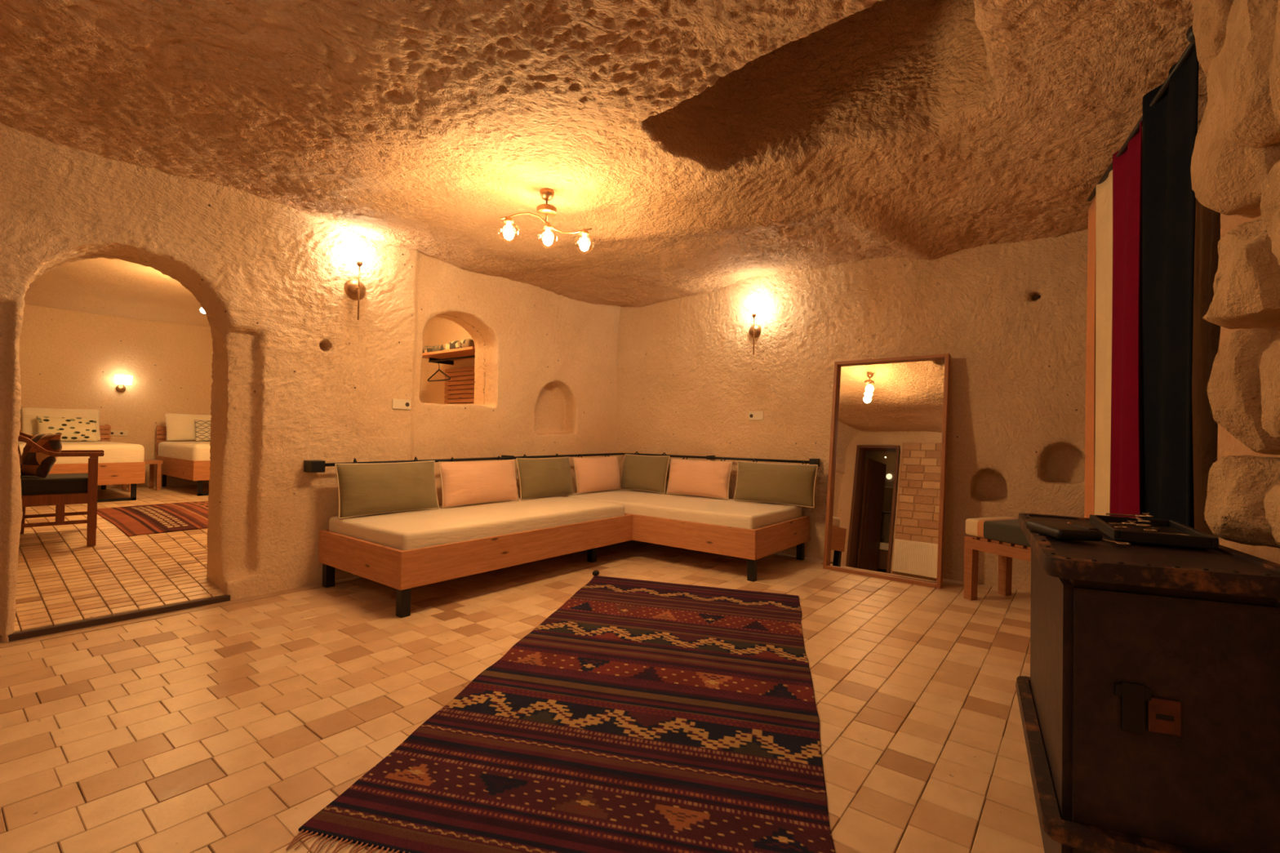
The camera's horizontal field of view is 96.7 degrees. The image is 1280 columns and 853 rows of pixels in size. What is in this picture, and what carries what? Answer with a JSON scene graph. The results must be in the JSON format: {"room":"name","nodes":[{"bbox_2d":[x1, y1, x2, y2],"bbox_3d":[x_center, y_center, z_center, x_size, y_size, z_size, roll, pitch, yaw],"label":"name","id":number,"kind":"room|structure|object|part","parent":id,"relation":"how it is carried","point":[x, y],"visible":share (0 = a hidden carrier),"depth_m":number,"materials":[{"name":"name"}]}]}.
{"room":"cave living room","nodes":[
{"label":"cave living room","id":0,"kind":"room"},
{"bbox_2d":[0,484,225,636],"bbox_3d":[-5.123,0.917,5.012,5.680,0.271,5.800,0,-1,38],"label":"floor","id":1,"kind":"structure","parent":0,"point":[61,580],"depth_m":3.85,"materials":[{"name":"stone"}]},
{"bbox_2d":[17,431,104,546],"bbox_3d":[-4.385,0.409,4.253,0.550,0.920,0.617,2,-1,-43],"label":"wooden armchair","id":2,"kind":"object","parent":1,"relation":"on","point":[59,490],"visible":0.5,"depth_m":4.12,"materials":[{"name":"brown wood"}]},
{"bbox_3d":[-4.731,0.404,4.311,0.125,0.920,0.045,2,-1,-43],"label":"leg","id":3,"kind":"part","parent":2,"relation":"part of","materials":[{"name":"brown wood"}]},
{"bbox_2d":[19,432,62,478],"bbox_3d":[-4.392,0.208,4.173,0.360,0.320,0.163,1,-1,23],"label":"cushion","id":4,"kind":"object","parent":2,"relation":"on","point":[33,462],"visible":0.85,"depth_m":4.10,"materials":[{"name":"fabric"}]},
{"bbox_3d":[-4.187,0.522,4.055,0.370,0.075,0.029,2,-1,-43],"label":"rail","id":5,"kind":"part","parent":2,"relation":"part of","materials":[{"name":"brown wood"}]},
{"bbox_2d":[20,473,88,495],"bbox_3d":[-4.372,0.427,4.265,0.385,0.114,0.545,2,-1,-43],"label":"seat cushion","id":6,"kind":"object","parent":2,"relation":"on","point":[60,484],"depth_m":4.09,"materials":[{"name":"black fabric"}]},
{"bbox_3d":[-4.571,0.522,4.462,0.370,0.075,0.029,2,-1,-43],"label":"rail","id":7,"kind":"part","parent":2,"relation":"part of","materials":[{"name":"brown wood"}]},
{"bbox_3d":[-4.168,0.125,4.072,0.495,0.180,0.057,2,-1,-43],"label":"armrest","id":8,"kind":"part","parent":2,"relation":"part of","materials":[{"name":"brown wood"}]},
{"bbox_3d":[-4.552,0.124,4.480,0.495,0.180,0.057,2,-1,-43],"label":"armrest","id":9,"kind":"part","parent":2,"relation":"part of","materials":[{"name":"brown wood"}]},
{"bbox_3d":[-4.037,0.554,4.196,0.053,0.640,0.045,2,-1,-43],"label":"leg","id":10,"kind":"part","parent":2,"relation":"part of","materials":[{"name":"brown wood"}]},
{"bbox_3d":[-4.421,0.553,4.604,0.053,0.640,0.045,2,-1,-43],"label":"leg","id":11,"kind":"part","parent":2,"relation":"part of","materials":[{"name":"brown wood"}]},
{"bbox_2d":[17,424,145,506],"bbox_3d":[-6.329,0.374,6.290,1.720,0.810,1.005,0,-1,38],"label":"bed","id":12,"kind":"object","parent":1,"relation":"on","point":[121,463],"visible":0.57,"depth_m":5.97,"materials":[{"name":"white fabric"}]},
{"bbox_2d":[20,406,101,440],"bbox_3d":[-6.725,-0.024,6.624,0.180,0.382,0.660,0,-1,38],"label":"pillow","id":13,"kind":"object","parent":12,"relation":"on","point":[28,420],"visible":0.41,"depth_m":6.52,"materials":[{"name":"beige fabric"}]},
{"bbox_2d":[35,416,97,441],"bbox_3d":[-6.582,0.030,6.548,0.151,0.287,0.500,0,-1,38],"label":"pillow","id":14,"kind":"object","parent":12,"relation":"on","point":[71,428],"visible":0.91,"depth_m":6.53,"materials":[{"name":"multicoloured fabric"}]},
{"bbox_3d":[-6.300,0.297,6.270,1.652,0.245,1.005,0,-1,38],"label":"mattress","id":15,"kind":"part","parent":12,"relation":"part of","materials":[{"name":"white fabric"}]},
{"bbox_2d":[8,595,230,641],"bbox_3d":[-2.900,1.082,3.245,0.035,0.047,0.950,0,-1,38],"label":"threshold","id":16,"kind":"object","parent":1,"relation":"attached to","point":[25,634],"visible":0.9,"depth_m":3.17,"materials":[{"name":"brown wood"}]},
{"bbox_2d":[121,459,162,492],"bbox_3d":[-6.201,0.607,7.086,0.400,0.370,0.320,0,-1,38],"label":"table","id":17,"kind":"object","parent":1,"relation":"on","point":[151,462],"visible":0.59,"depth_m":7.08,"materials":[{"name":"brown wood"}]},
{"bbox_3d":[-6.415,0.624,7.089,0.040,0.330,0.040,0,-1,38],"label":"leg","id":18,"kind":"part","parent":17,"relation":"part of","materials":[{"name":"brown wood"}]},
{"bbox_3d":[-6.148,0.625,6.879,0.040,0.330,0.040,0,-1,38],"label":"leg","id":19,"kind":"part","parent":17,"relation":"part of","materials":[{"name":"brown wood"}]},
{"bbox_3d":[-6.255,0.629,7.293,0.040,0.330,0.040,0,-1,38],"label":"leg","id":20,"kind":"part","parent":17,"relation":"part of","materials":[{"name":"brown wood"}]},
{"bbox_3d":[-5.987,0.631,7.083,0.040,0.330,0.040,0,-1,38],"label":"leg","id":21,"kind":"part","parent":17,"relation":"part of","materials":[{"name":"brown wood"}]},
{"bbox_2d":[97,500,208,536],"bbox_3d":[-4.248,0.835,5.423,1.525,0.082,1.284,0,-1,38],"label":"rug","id":22,"kind":"object","parent":1,"relation":"on","point":[138,520],"visible":0.6,"depth_m":5.09,"materials":[{"name":"red fabric"}]},
{"bbox_2d":[155,425,210,496],"bbox_3d":[-5.464,0.404,7.416,1.690,0.810,0.985,0,-1,38],"label":"bed","id":23,"kind":"object","parent":1,"relation":"on","point":[184,460],"visible":0.48,"depth_m":6.79,"materials":[{"name":"white fabric"}]},
{"bbox_3d":[-6.400,0.185,7.571,0.025,0.400,0.040,0,-1,38],"label":"headboard post","id":24,"kind":"part","parent":23,"relation":"part of","materials":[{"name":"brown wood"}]},
{"bbox_3d":[-5.436,0.326,7.396,1.622,0.245,0.985,0,-1,38],"label":"mattress","id":25,"kind":"part","parent":23,"relation":"part of","materials":[{"name":"white fabric"}]},
{"bbox_2d":[164,413,211,440],"bbox_3d":[-5.938,0.011,7.595,0.172,0.363,0.620,0,-1,38],"label":"pillow","id":26,"kind":"object","parent":23,"relation":"on","point":[180,427],"visible":0.62,"depth_m":7.45,"materials":[{"name":"white fabric"}]},
{"bbox_2d":[194,419,210,441],"bbox_3d":[-5.697,0.059,7.608,0.148,0.287,0.400,0,-1,38],"label":"pillow","id":27,"kind":"object","parent":23,"relation":"on","point":[202,427],"visible":0.44,"depth_m":7.49,"materials":[{"name":"white fabric"}]},
{"bbox_2d":[18,304,213,488],"bbox_3d":[-7.304,-0.329,6.810,0.370,3.036,6.122,0,-1,38],"label":"wall","id":28,"kind":"structure","parent":0,"point":[68,359],"depth_m":7.32,"materials":[{"name":"paint"}]},
{"bbox_2d":[109,430,128,435],"bbox_3d":[-6.713,0.086,7.311,0.034,0.070,0.200,0,-1,38],"label":"wall socket","id":29,"kind":"object","parent":28,"relation":"attached to","point":[113,433],"visible":0.7,"depth_m":7.31,"materials":[{"name":"beige plastic"}]},
{"bbox_2d":[115,374,132,392],"bbox_3d":[-6.613,-0.545,7.287,0.205,0.215,0.170,0,-1,38],"label":"wall sconce","id":30,"kind":"object","parent":28,"relation":"attached to","point":[121,380],"visible":1,"depth_m":7.25,"materials":[{"name":"gold metal"}]},
{"bbox_3d":[-6.677,-0.488,7.323,0.060,0.100,0.100,0,-1,38],"label":"wall plate","id":31,"kind":"part","parent":30,"relation":"part of","materials":[{"name":"gold metal"}]},
{"bbox_3d":[-6.598,-0.597,7.277,0.170,0.110,0.170,0,-1,38],"label":"lamp shade","id":32,"kind":"part","parent":30,"relation":"part of","materials":[{"name":"beige"}]},
{"bbox_2d":[23,257,210,327],"bbox_3d":[-5.231,-1.628,5.227,5.508,0.476,6.109,0,-1,38],"label":"ceiling","id":33,"kind":"structure","parent":0,"point":[116,287],"depth_m":6.43,"materials":[{"name":"paint"}]},
{"bbox_2d":[0,120,621,642],"bbox_3d":[-2.101,-0.263,4.225,0.816,2.989,6.796,0,-1,38],"label":"wall","id":34,"kind":"structure","parent":0,"point":[297,377],"depth_m":3.86,"materials":[{"name":"beige paint"}]},
{"bbox_2d":[0,576,365,648],"bbox_3d":[-2.143,1.125,4.194,0.180,0.013,6.000,0,-1,38],"label":"baseboard","id":35,"kind":"structure","parent":34,"relation":"attached to","point":[2,645],"depth_m":3.31,"materials":[{"name":"stone"}]},
{"bbox_2d":[344,248,366,319],"bbox_3d":[-2.065,-1.041,4.190,0.143,0.525,0.156,0,-1,38],"label":"wall sconce","id":36,"kind":"object","parent":34,"relation":"attached to","point":[354,289],"visible":1,"depth_m":4.16,"materials":[{"name":"gold metal"}]},
{"bbox_3d":[-2.094,-1.014,4.212,0.070,0.156,0.156,0,-1,38],"label":"wall plate","id":37,"kind":"part","parent":36,"relation":"part of","materials":[{"name":"gold metal"}]},
{"bbox_3d":[-2.055,-0.981,4.161,0.011,0.405,0.010,0,-1,38],"label":"rod","id":38,"kind":"part","parent":36,"relation":"part of","materials":[{"name":"gold metal"}]},
{"bbox_2d":[356,259,362,266],"bbox_3d":[-2.051,-1.192,4.164,0.039,0.047,0.040,0,-1,38],"label":"socket","id":39,"kind":"object","parent":36,"relation":"attached to","point":[359,262],"depth_m":4.15,"materials":[{"name":"gold metal"}]},
{"bbox_3d":[-2.050,-1.259,4.165,0.090,0.090,0.090,0,-1,38],"label":"bulb","id":40,"kind":"part","parent":36,"relation":"part of","materials":[{"name":"beige glass"}]},
{"bbox_2d":[391,399,410,409],"bbox_3d":[-1.896,-0.176,4.518,0.034,0.078,0.150,0,-1,38],"label":"wall socket","id":41,"kind":"object","parent":34,"relation":"attached to","point":[404,404],"visible":1,"depth_m":4.50,"materials":[{"name":"beige plastic"}]},
{"bbox_2d":[303,453,623,472],"bbox_3d":[-1.262,0.307,5.222,0.150,0.084,3.330,0,-1,38],"label":"rail","id":42,"kind":"object","parent":34,"relation":"attached to","point":[309,466],"visible":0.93,"depth_m":4.61,"materials":[{"name":"black metal"}]},
{"bbox_3d":[-1.197,0.289,5.216,0.024,0.046,3.260,0,-1,38],"label":"rod","id":43,"kind":"part","parent":42,"relation":"part of","materials":[{"name":"black metal"}]},
{"bbox_2d":[419,316,475,404],"bbox_3d":[-2.492,-0.112,6.066,2.106,2.716,1.762,0,-1,38],"label":"wall","id":44,"kind":"structure","parent":0,"point":[437,331],"depth_m":6.97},
{"bbox_2d":[422,346,475,364],"bbox_3d":[-1.989,-0.768,6.272,1.120,0.079,0.460,0,-1,38],"label":"closet shelf","id":45,"kind":"object","parent":44,"relation":"attached to","point":[447,357],"visible":0.56,"depth_m":6.21,"materials":[{"name":"brown wood"}]},
{"bbox_2d":[427,361,450,382],"bbox_3d":[-2.255,-0.625,6.388,0.445,0.233,0.016,0,-1,38],"label":"hanger","id":46,"kind":"object","parent":45,"relation":"hanging from","point":[439,370],"visible":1,"depth_m":6.38,"materials":[{"name":"black metal"}]},
{"bbox_3d":[-2.256,-0.576,6.387,0.445,0.136,0.016,0,-1,38],"label":"frame","id":47,"kind":"part","parent":46,"relation":"part of","materials":[{"name":"black metal"}]},
{"bbox_2d":[422,338,475,353],"bbox_3d":[-2.027,-0.858,6.279,0.950,0.098,0.340,0,-1,38],"label":"folded blanket","id":48,"kind":"object","parent":45,"relation":"on","point":[468,342],"visible":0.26,"depth_m":6.05,"materials":[{"name":"fabric"}]},
{"bbox_3d":[-2.009,-0.741,6.198,1.020,0.022,0.022,0,-1,38],"label":"rail","id":49,"kind":"part","parent":45,"relation":"part of","materials":[{"name":"black metal"}]},
{"bbox_2d":[444,366,474,404],"bbox_3d":[-1.922,-0.064,6.500,1.050,1.238,0.036,0,-1,38],"label":"slatted panel","id":50,"kind":"object","parent":44,"relation":"attached to","point":[447,397],"visible":0.2,"depth_m":6.63,"materials":[{"name":"brown wood"}]},
{"bbox_2d":[0,540,1044,852],"bbox_3d":[0.240,1.184,2.259,6.400,0.101,6.700,0,-1,38],"label":"floor","id":51,"kind":"structure","parent":0,"point":[228,728],"depth_m":2.31,"materials":[{"name":"tile"}]},
{"bbox_2d":[318,495,632,617],"bbox_3d":[-1.158,0.896,4.493,1.090,0.490,2.146,0,-1,38],"label":"sofa","id":52,"kind":"object","parent":51,"relation":"on","point":[405,550],"visible":0.98,"depth_m":3.87,"materials":[{"name":"brown wood"}]},
{"bbox_3d":[-2.176,1.032,3.981,0.060,0.170,0.060,0,-1,38],"label":"leg","id":53,"kind":"part","parent":52,"relation":"part of","materials":[{"name":"black metal"}]},
{"bbox_2d":[334,456,439,519],"bbox_3d":[-1.839,0.434,4.195,0.250,0.408,0.765,0,-1,38],"label":"cushion","id":54,"kind":"object","parent":52,"relation":"on","point":[376,488],"visible":1,"depth_m":4.07,"materials":[{"name":"green fabric"}]},
{"bbox_3d":[-1.401,1.037,3.373,0.060,0.170,0.060,0,-1,38],"label":"leg","id":55,"kind":"part","parent":52,"relation":"part of","materials":[{"name":"black metal"}]},
{"bbox_3d":[-1.158,0.795,4.497,1.012,0.288,2.071,0,-1,38],"label":"mattress","id":56,"kind":"part","parent":52,"relation":"part of","materials":[{"name":"beige fabric"}]},
{"bbox_2d":[438,456,519,508],"bbox_3d":[-1.348,0.456,4.824,0.250,0.398,0.770,0,-1,38],"label":"cushion","id":57,"kind":"object","parent":52,"relation":"on","point":[465,482],"visible":1,"depth_m":4.69,"materials":[{"name":"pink fabric"}]},
{"bbox_2d":[515,453,573,500],"bbox_3d":[-0.891,0.466,5.406,0.251,0.408,0.670,0,-1,38],"label":"cushion","id":58,"kind":"object","parent":52,"relation":"on","point":[538,477],"visible":1,"depth_m":5.27,"materials":[{"name":"green fabric"}]},
{"bbox_3d":[-0.411,1.073,4.887,0.060,0.170,0.060,0,-1,38],"label":"leg","id":59,"kind":"part","parent":52,"relation":"part of","materials":[{"name":"black metal"}]},
{"bbox_2d":[286,570,835,852],"bbox_3d":[0.044,1.117,2.786,1.531,0.044,3.021,1,-1,13],"label":"rug","id":60,"kind":"object","parent":51,"relation":"on","point":[638,716],"visible":1,"depth_m":1.99,"materials":[{"name":"fabric"}]},
{"bbox_2d":[555,489,809,582],"bbox_3d":[0.301,0.932,5.395,2.271,0.489,1.072,0,-1,38],"label":"sofa","id":61,"kind":"object","parent":51,"relation":"on","point":[751,531],"visible":0.68,"depth_m":4.74,"materials":[{"name":"brown wood"}]},
{"bbox_2d":[573,453,622,493],"bbox_3d":[-0.440,0.486,5.982,0.247,0.398,0.685,0,-1,38],"label":"cushion","id":62,"kind":"object","parent":61,"relation":"on","point":[593,474],"visible":1,"depth_m":5.84,"materials":[{"name":"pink fabric"}]},
{"bbox_2d":[621,451,670,493],"bbox_3d":[0.048,0.483,6.099,0.605,0.422,0.247,0,-1,38],"label":"cushion","id":63,"kind":"object","parent":61,"relation":"on","point":[640,473],"visible":1,"depth_m":5.98,"materials":[{"name":"green fabric"}]},
{"bbox_3d":[0.301,0.831,5.395,2.185,0.287,0.992,0,-1,38],"label":"mattress","id":64,"kind":"part","parent":61,"relation":"part of","materials":[{"name":"beige fabric"}]},
{"bbox_2d":[666,455,732,499],"bbox_3d":[0.581,0.499,5.678,0.725,0.398,0.247,0,-1,38],"label":"cushion","id":65,"kind":"object","parent":61,"relation":"on","point":[705,478],"visible":1,"depth_m":5.56,"materials":[{"name":"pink fabric"}]},
{"bbox_3d":[0.853,1.087,4.334,0.055,0.170,0.055,0,-1,38],"label":"leg","id":66,"kind":"part","parent":61,"relation":"part of","materials":[{"name":"black metal"}]},
{"bbox_2d":[733,457,817,507],"bbox_3d":[1.218,0.500,5.178,0.784,0.403,0.251,0,-1,38],"label":"cushion","id":67,"kind":"object","parent":61,"relation":"on","point":[766,482],"visible":1,"depth_m":5.06,"materials":[{"name":"green fabric"}]},
{"bbox_3d":[1.438,1.107,5.104,0.055,0.170,0.055,0,-1,38],"label":"leg","id":68,"kind":"part","parent":61,"relation":"part of","materials":[{"name":"black metal"}]},
{"bbox_2d":[822,353,951,588],"bbox_3d":[1.965,0.319,4.581,0.894,1.761,0.252,0,-1,41],"label":"leaning mirror","id":69,"kind":"object","parent":51,"relation":"on","point":[886,491],"visible":1,"depth_m":4.56,"materials":[{"name":"brown mirror"}]},
{"bbox_3d":[1.639,0.318,4.866,0.027,1.765,0.062,0,-7,41],"label":"frame","id":70,"kind":"part","parent":69,"relation":"part of","materials":[{"name":"wood"}]},
{"bbox_3d":[1.889,1.181,4.499,0.840,0.027,0.062,0,-7,41],"label":"frame","id":71,"kind":"part","parent":69,"relation":"part of","materials":[{"name":"wood"}]},
{"bbox_3d":[2.041,-0.542,4.663,0.840,0.027,0.062,0,-7,41],"label":"frame","id":72,"kind":"part","parent":69,"relation":"part of","materials":[{"name":"wood"}]},
{"bbox_3d":[2.292,0.321,4.296,0.027,1.765,0.062,0,-7,41],"label":"frame","id":73,"kind":"part","parent":69,"relation":"part of","materials":[{"name":"wood"}]},
{"bbox_2d":[964,516,1031,600],"bbox_3d":[2.544,0.914,3.739,0.408,0.555,0.605,1,-1,-22],"label":"bench","id":74,"kind":"object","parent":51,"relation":"on","point":[1002,536],"visible":0.48,"depth_m":3.87,"materials":[{"name":"brown wood"}]},
{"bbox_3d":[2.285,0.975,3.927,0.060,0.430,0.065,1,-1,-22],"label":"leg","id":75,"kind":"part","parent":74,"relation":"part of","materials":[{"name":"brown wood"}]},
{"bbox_3d":[2.370,0.803,3.676,0.025,0.070,0.473,1,-1,-22],"label":"rail","id":76,"kind":"part","parent":74,"relation":"part of","materials":[{"name":"brown wood"}]},
{"bbox_3d":[2.601,0.982,4.052,0.060,0.430,0.065,1,-1,-22],"label":"leg","id":77,"kind":"part","parent":74,"relation":"part of","materials":[{"name":"brown wood"}]},
{"bbox_2d":[1015,512,1279,852],"bbox_3d":[1.230,0.713,1.503,0.442,0.855,0.878,1,-1,24],"label":"wooden chest","id":78,"kind":"object","parent":51,"relation":"on","point":[1149,700],"visible":0.87,"depth_m":1.16,"materials":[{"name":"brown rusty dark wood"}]},
{"bbox_2d":[1026,520,1102,541],"bbox_3d":[1.106,0.270,1.491,0.102,0.030,0.170,1,-1,9],"label":"wallet","id":79,"kind":"object","parent":78,"relation":"on","point":[1057,530],"visible":1,"depth_m":1.44,"materials":[{"name":"black leather"}]},
{"bbox_2d":[1101,538,1130,545],"bbox_3d":[1.150,0.281,1.386,0.028,0.005,0.074,1,-1,-19],"label":"key","id":80,"kind":"object","parent":78,"relation":"on","point":[1103,540],"visible":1,"depth_m":1.37,"materials":[{"name":"metal"}]},
{"bbox_2d":[1089,514,1218,549],"bbox_3d":[1.347,0.276,1.516,0.190,0.028,0.340,1,-1,30],"label":"tray","id":81,"kind":"object","parent":78,"relation":"on","point":[1133,534],"visible":0.96,"depth_m":1.41,"materials":[{"name":"metal"}]},
{"bbox_2d":[1114,524,1129,528],"bbox_3d":[1.286,0.266,1.512,0.078,0.005,0.028,1,-1,-35],"label":"key","id":82,"kind":"object","parent":81,"relation":"in","point":[1123,526],"visible":0.87,"depth_m":1.50,"materials":[{"name":"metal"}]},
{"bbox_2d":[1106,513,1144,517],"bbox_3d":[1.363,0.248,1.595,0.092,0.005,0.028,1,-1,21],"label":"key","id":83,"kind":"object","parent":81,"relation":"in","point":[1116,514],"visible":0.79,"depth_m":1.59,"materials":[{"name":"metal"}]},
{"bbox_2d":[1121,520,1136,524],"bbox_3d":[1.270,0.249,1.473,0.078,0.005,0.028,2,-1,-38],"label":"key","id":84,"kind":"object","parent":81,"relation":"in","point":[1131,522],"visible":1,"depth_m":1.46,"materials":[{"name":"metal"}]},
{"bbox_2d":[1108,522,1149,526],"bbox_3d":[1.261,0.253,1.469,0.082,0.005,0.028,1,-1,23],"label":"key","id":85,"kind":"object","parent":81,"relation":"in","point":[1111,523],"visible":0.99,"depth_m":1.47,"materials":[{"name":"metal"}]},
{"bbox_2d":[1130,517,1151,522],"bbox_3d":[1.398,0.261,1.589,0.028,0.005,0.086,1,-1,29],"label":"key","id":86,"kind":"object","parent":81,"relation":"in","point":[1138,518],"visible":1,"depth_m":1.57,"materials":[{"name":"metal"}]},
{"bbox_2d":[1139,512,1152,517],"bbox_3d":[1.401,0.245,1.572,0.092,0.005,0.028,2,-1,-45],"label":"key","id":87,"kind":"object","parent":81,"relation":"in","point":[1147,515],"visible":1,"depth_m":1.55,"materials":[{"name":"metal"}]},
{"bbox_2d":[1143,527,1159,532],"bbox_3d":[1.374,0.276,1.523,0.082,0.005,0.028,1,-1,-34],"label":"key","id":88,"kind":"object","parent":81,"relation":"in","point":[1154,529],"visible":1,"depth_m":1.51,"materials":[{"name":"metal"}]},
{"bbox_2d":[1144,531,1189,535],"bbox_3d":[1.318,0.269,1.425,0.089,0.005,0.028,1,-1,26],"label":"key","id":89,"kind":"object","parent":81,"relation":"in","point":[1144,531],"visible":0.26,"depth_m":1.42,"materials":[{"name":"metal"}]},
{"bbox_3d":[1.266,0.315,1.474,0.388,0.040,0.833,1,-1,30],"label":"lid","id":90,"kind":"part","parent":78,"relation":"part of","materials":[{"name":"brown wood"}]},
{"bbox_3d":[1.055,0.583,1.146,0.052,0.068,0.006,1,-1,22],"label":"keyhole plate","id":91,"kind":"part","parent":78,"relation":"part of","materials":[{"name":"brown metal"}]},
{"bbox_2d":[0,0,1208,306],"bbox_3d":[0.234,-2.114,2.510,6.676,1.642,6.776,0,-1,38],"label":"ceiling","id":92,"kind":"structure","parent":0,"point":[703,146],"depth_m":2.88,"materials":[{"name":"beige stone"}]},
{"bbox_2d":[497,187,593,253],"bbox_3d":[-0.549,-1.237,3.402,0.590,0.352,0.126,1,-1,-27],"label":"ceiling lamp","id":93,"kind":"object","parent":92,"relation":"attached to","point":[546,211],"visible":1,"depth_m":3.38,"materials":[{"name":"gold metal"}]},
{"bbox_2d":[497,216,519,242],"bbox_3d":[-0.758,-1.140,3.295,0.124,0.148,0.124,0,-1,38],"label":"bulb","id":94,"kind":"object","parent":93,"relation":"attached to","point":[508,233],"depth_m":3.28,"materials":[{"name":"white glass"}]},
{"bbox_3d":[-0.550,-1.213,3.398,0.567,0.085,0.018,1,-1,-27],"label":"arm","id":95,"kind":"part","parent":93,"relation":"part of","materials":[{"name":"gold metal"}]},
{"bbox_3d":[-0.558,-1.291,3.400,0.011,0.133,0.010,0,-1,38],"label":"stem","id":96,"kind":"part","parent":93,"relation":"part of","materials":[{"name":"gold metal"}]},
{"bbox_2d":[537,222,557,248],"bbox_3d":[-0.550,-1.142,3.400,0.124,0.149,0.124,0,-1,38],"label":"bulb","id":97,"kind":"object","parent":93,"relation":"attached to","point":[547,239],"depth_m":3.38,"materials":[{"name":"white glass"}]},
{"bbox_2d":[573,228,593,253],"bbox_3d":[-0.342,-1.141,3.506,0.124,0.147,0.124,0,-1,38],"label":"bulb","id":98,"kind":"object","parent":93,"relation":"attached to","point":[584,245],"depth_m":3.49,"materials":[{"name":"white glass"}]},
{"bbox_2d":[615,228,1088,591],"bbox_3d":[1.684,-0.239,5.301,5.541,3.073,0.570,0,-1,38],"label":"wall","id":99,"kind":"structure","parent":0,"point":[1011,318],"depth_m":4.67,"materials":[{"name":"beige paint"}]},
{"bbox_2d":[623,453,819,466],"bbox_3d":[0.722,0.317,5.766,2.220,0.070,0.145,0,-1,38],"label":"rail","id":100,"kind":"object","parent":99,"relation":"attached to","point":[811,461],"visible":0.82,"depth_m":5.51,"materials":[{"name":"black metal"}]},
{"bbox_2d":[748,303,761,355],"bbox_3d":[1.094,-0.929,5.501,0.139,0.490,0.206,1,-1,28],"label":"wall sconce","id":101,"kind":"object","parent":99,"relation":"attached to","point":[754,331],"visible":1,"depth_m":5.49,"materials":[{"name":"gold metal"}]},
{"bbox_3d":[1.087,-0.870,5.437,0.011,0.370,0.010,0,-1,38],"label":"rod","id":102,"kind":"part","parent":101,"relation":"part of","materials":[{"name":"gold metal"}]},
{"bbox_3d":[1.092,-1.130,5.441,0.090,0.090,0.090,0,-1,38],"label":"bulb","id":103,"kind":"part","parent":101,"relation":"part of","materials":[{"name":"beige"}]},
{"bbox_3d":[1.118,-0.933,5.556,0.140,0.140,0.063,0,-1,38],"label":"wall plate","id":104,"kind":"part","parent":101,"relation":"part of","materials":[{"name":"gold metal"}]},
{"bbox_2d":[748,411,763,420],"bbox_3d":[1.132,-0.103,5.540,0.155,0.082,0.034,0,-1,38],"label":"wall socket","id":105,"kind":"object","parent":99,"relation":"attached to","point":[753,415],"visible":1,"depth_m":5.53,"materials":[{"name":"beige plastic"}]},
{"bbox_2d":[1191,198,1220,538],"bbox_3d":[2.953,-0.199,2.650,0.573,3.043,3.215,0,-1,38],"label":"wall","id":106,"kind":"structure","parent":0,"point":[1206,335],"depth_m":2.60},
{"bbox_2d":[1087,25,1195,201],"bbox_3d":[2.257,-1.277,2.489,0.473,0.129,1.696,0,-1,38],"label":"curtain rod","id":107,"kind":"object","parent":106,"relation":"attached to","point":[1190,37],"visible":0.33,"depth_m":2.15,"materials":[{"name":"brown wood"}]},
{"bbox_2d":[1084,193,1096,517],"bbox_3d":[2.581,-0.079,3.251,0.029,2.470,0.254,1,-1,28],"label":"hanging cloth","id":108,"kind":"object","parent":107,"relation":"hanging from","point":[1090,411],"visible":0.58,"depth_m":3.30,"materials":[{"name":"fabric"}]},
{"bbox_2d":[1094,169,1112,515],"bbox_3d":[2.406,-0.086,2.952,0.051,2.470,0.444,0,-1,31],"label":"hanging cloth","id":109,"kind":"object","parent":107,"relation":"hanging from","point":[1104,259],"visible":0.7,"depth_m":2.98,"materials":[{"name":"beige fabric"}]},
{"bbox_2d":[1109,120,1142,518],"bbox_3d":[2.149,-0.091,2.490,0.072,2.460,0.607,1,-1,30],"label":"hanging cloth","id":110,"kind":"object","parent":107,"relation":"hanging from","point":[1126,448],"visible":0.62,"depth_m":2.51,"materials":[{"name":"red fabric"}]},
{"bbox_2d":[1142,44,1199,528],"bbox_3d":[1.897,-0.107,2.033,0.062,2.470,0.601,1,-1,29],"label":"hanging cloth","id":111,"kind":"object","parent":107,"relation":"hanging from","point":[1170,126],"visible":0.68,"depth_m":2.04,"materials":[{"name":"black fabric"}]},
{"bbox_2d":[1190,0,1279,602],"bbox_3d":[1.701,-0.333,1.014,0.997,2.964,1.199,0,-1,38],"label":"stone pillar","id":112,"kind":"structure","parent":0,"point":[1235,168],"depth_m":1.31,"materials":[{"name":"beige stone"}]}
]}

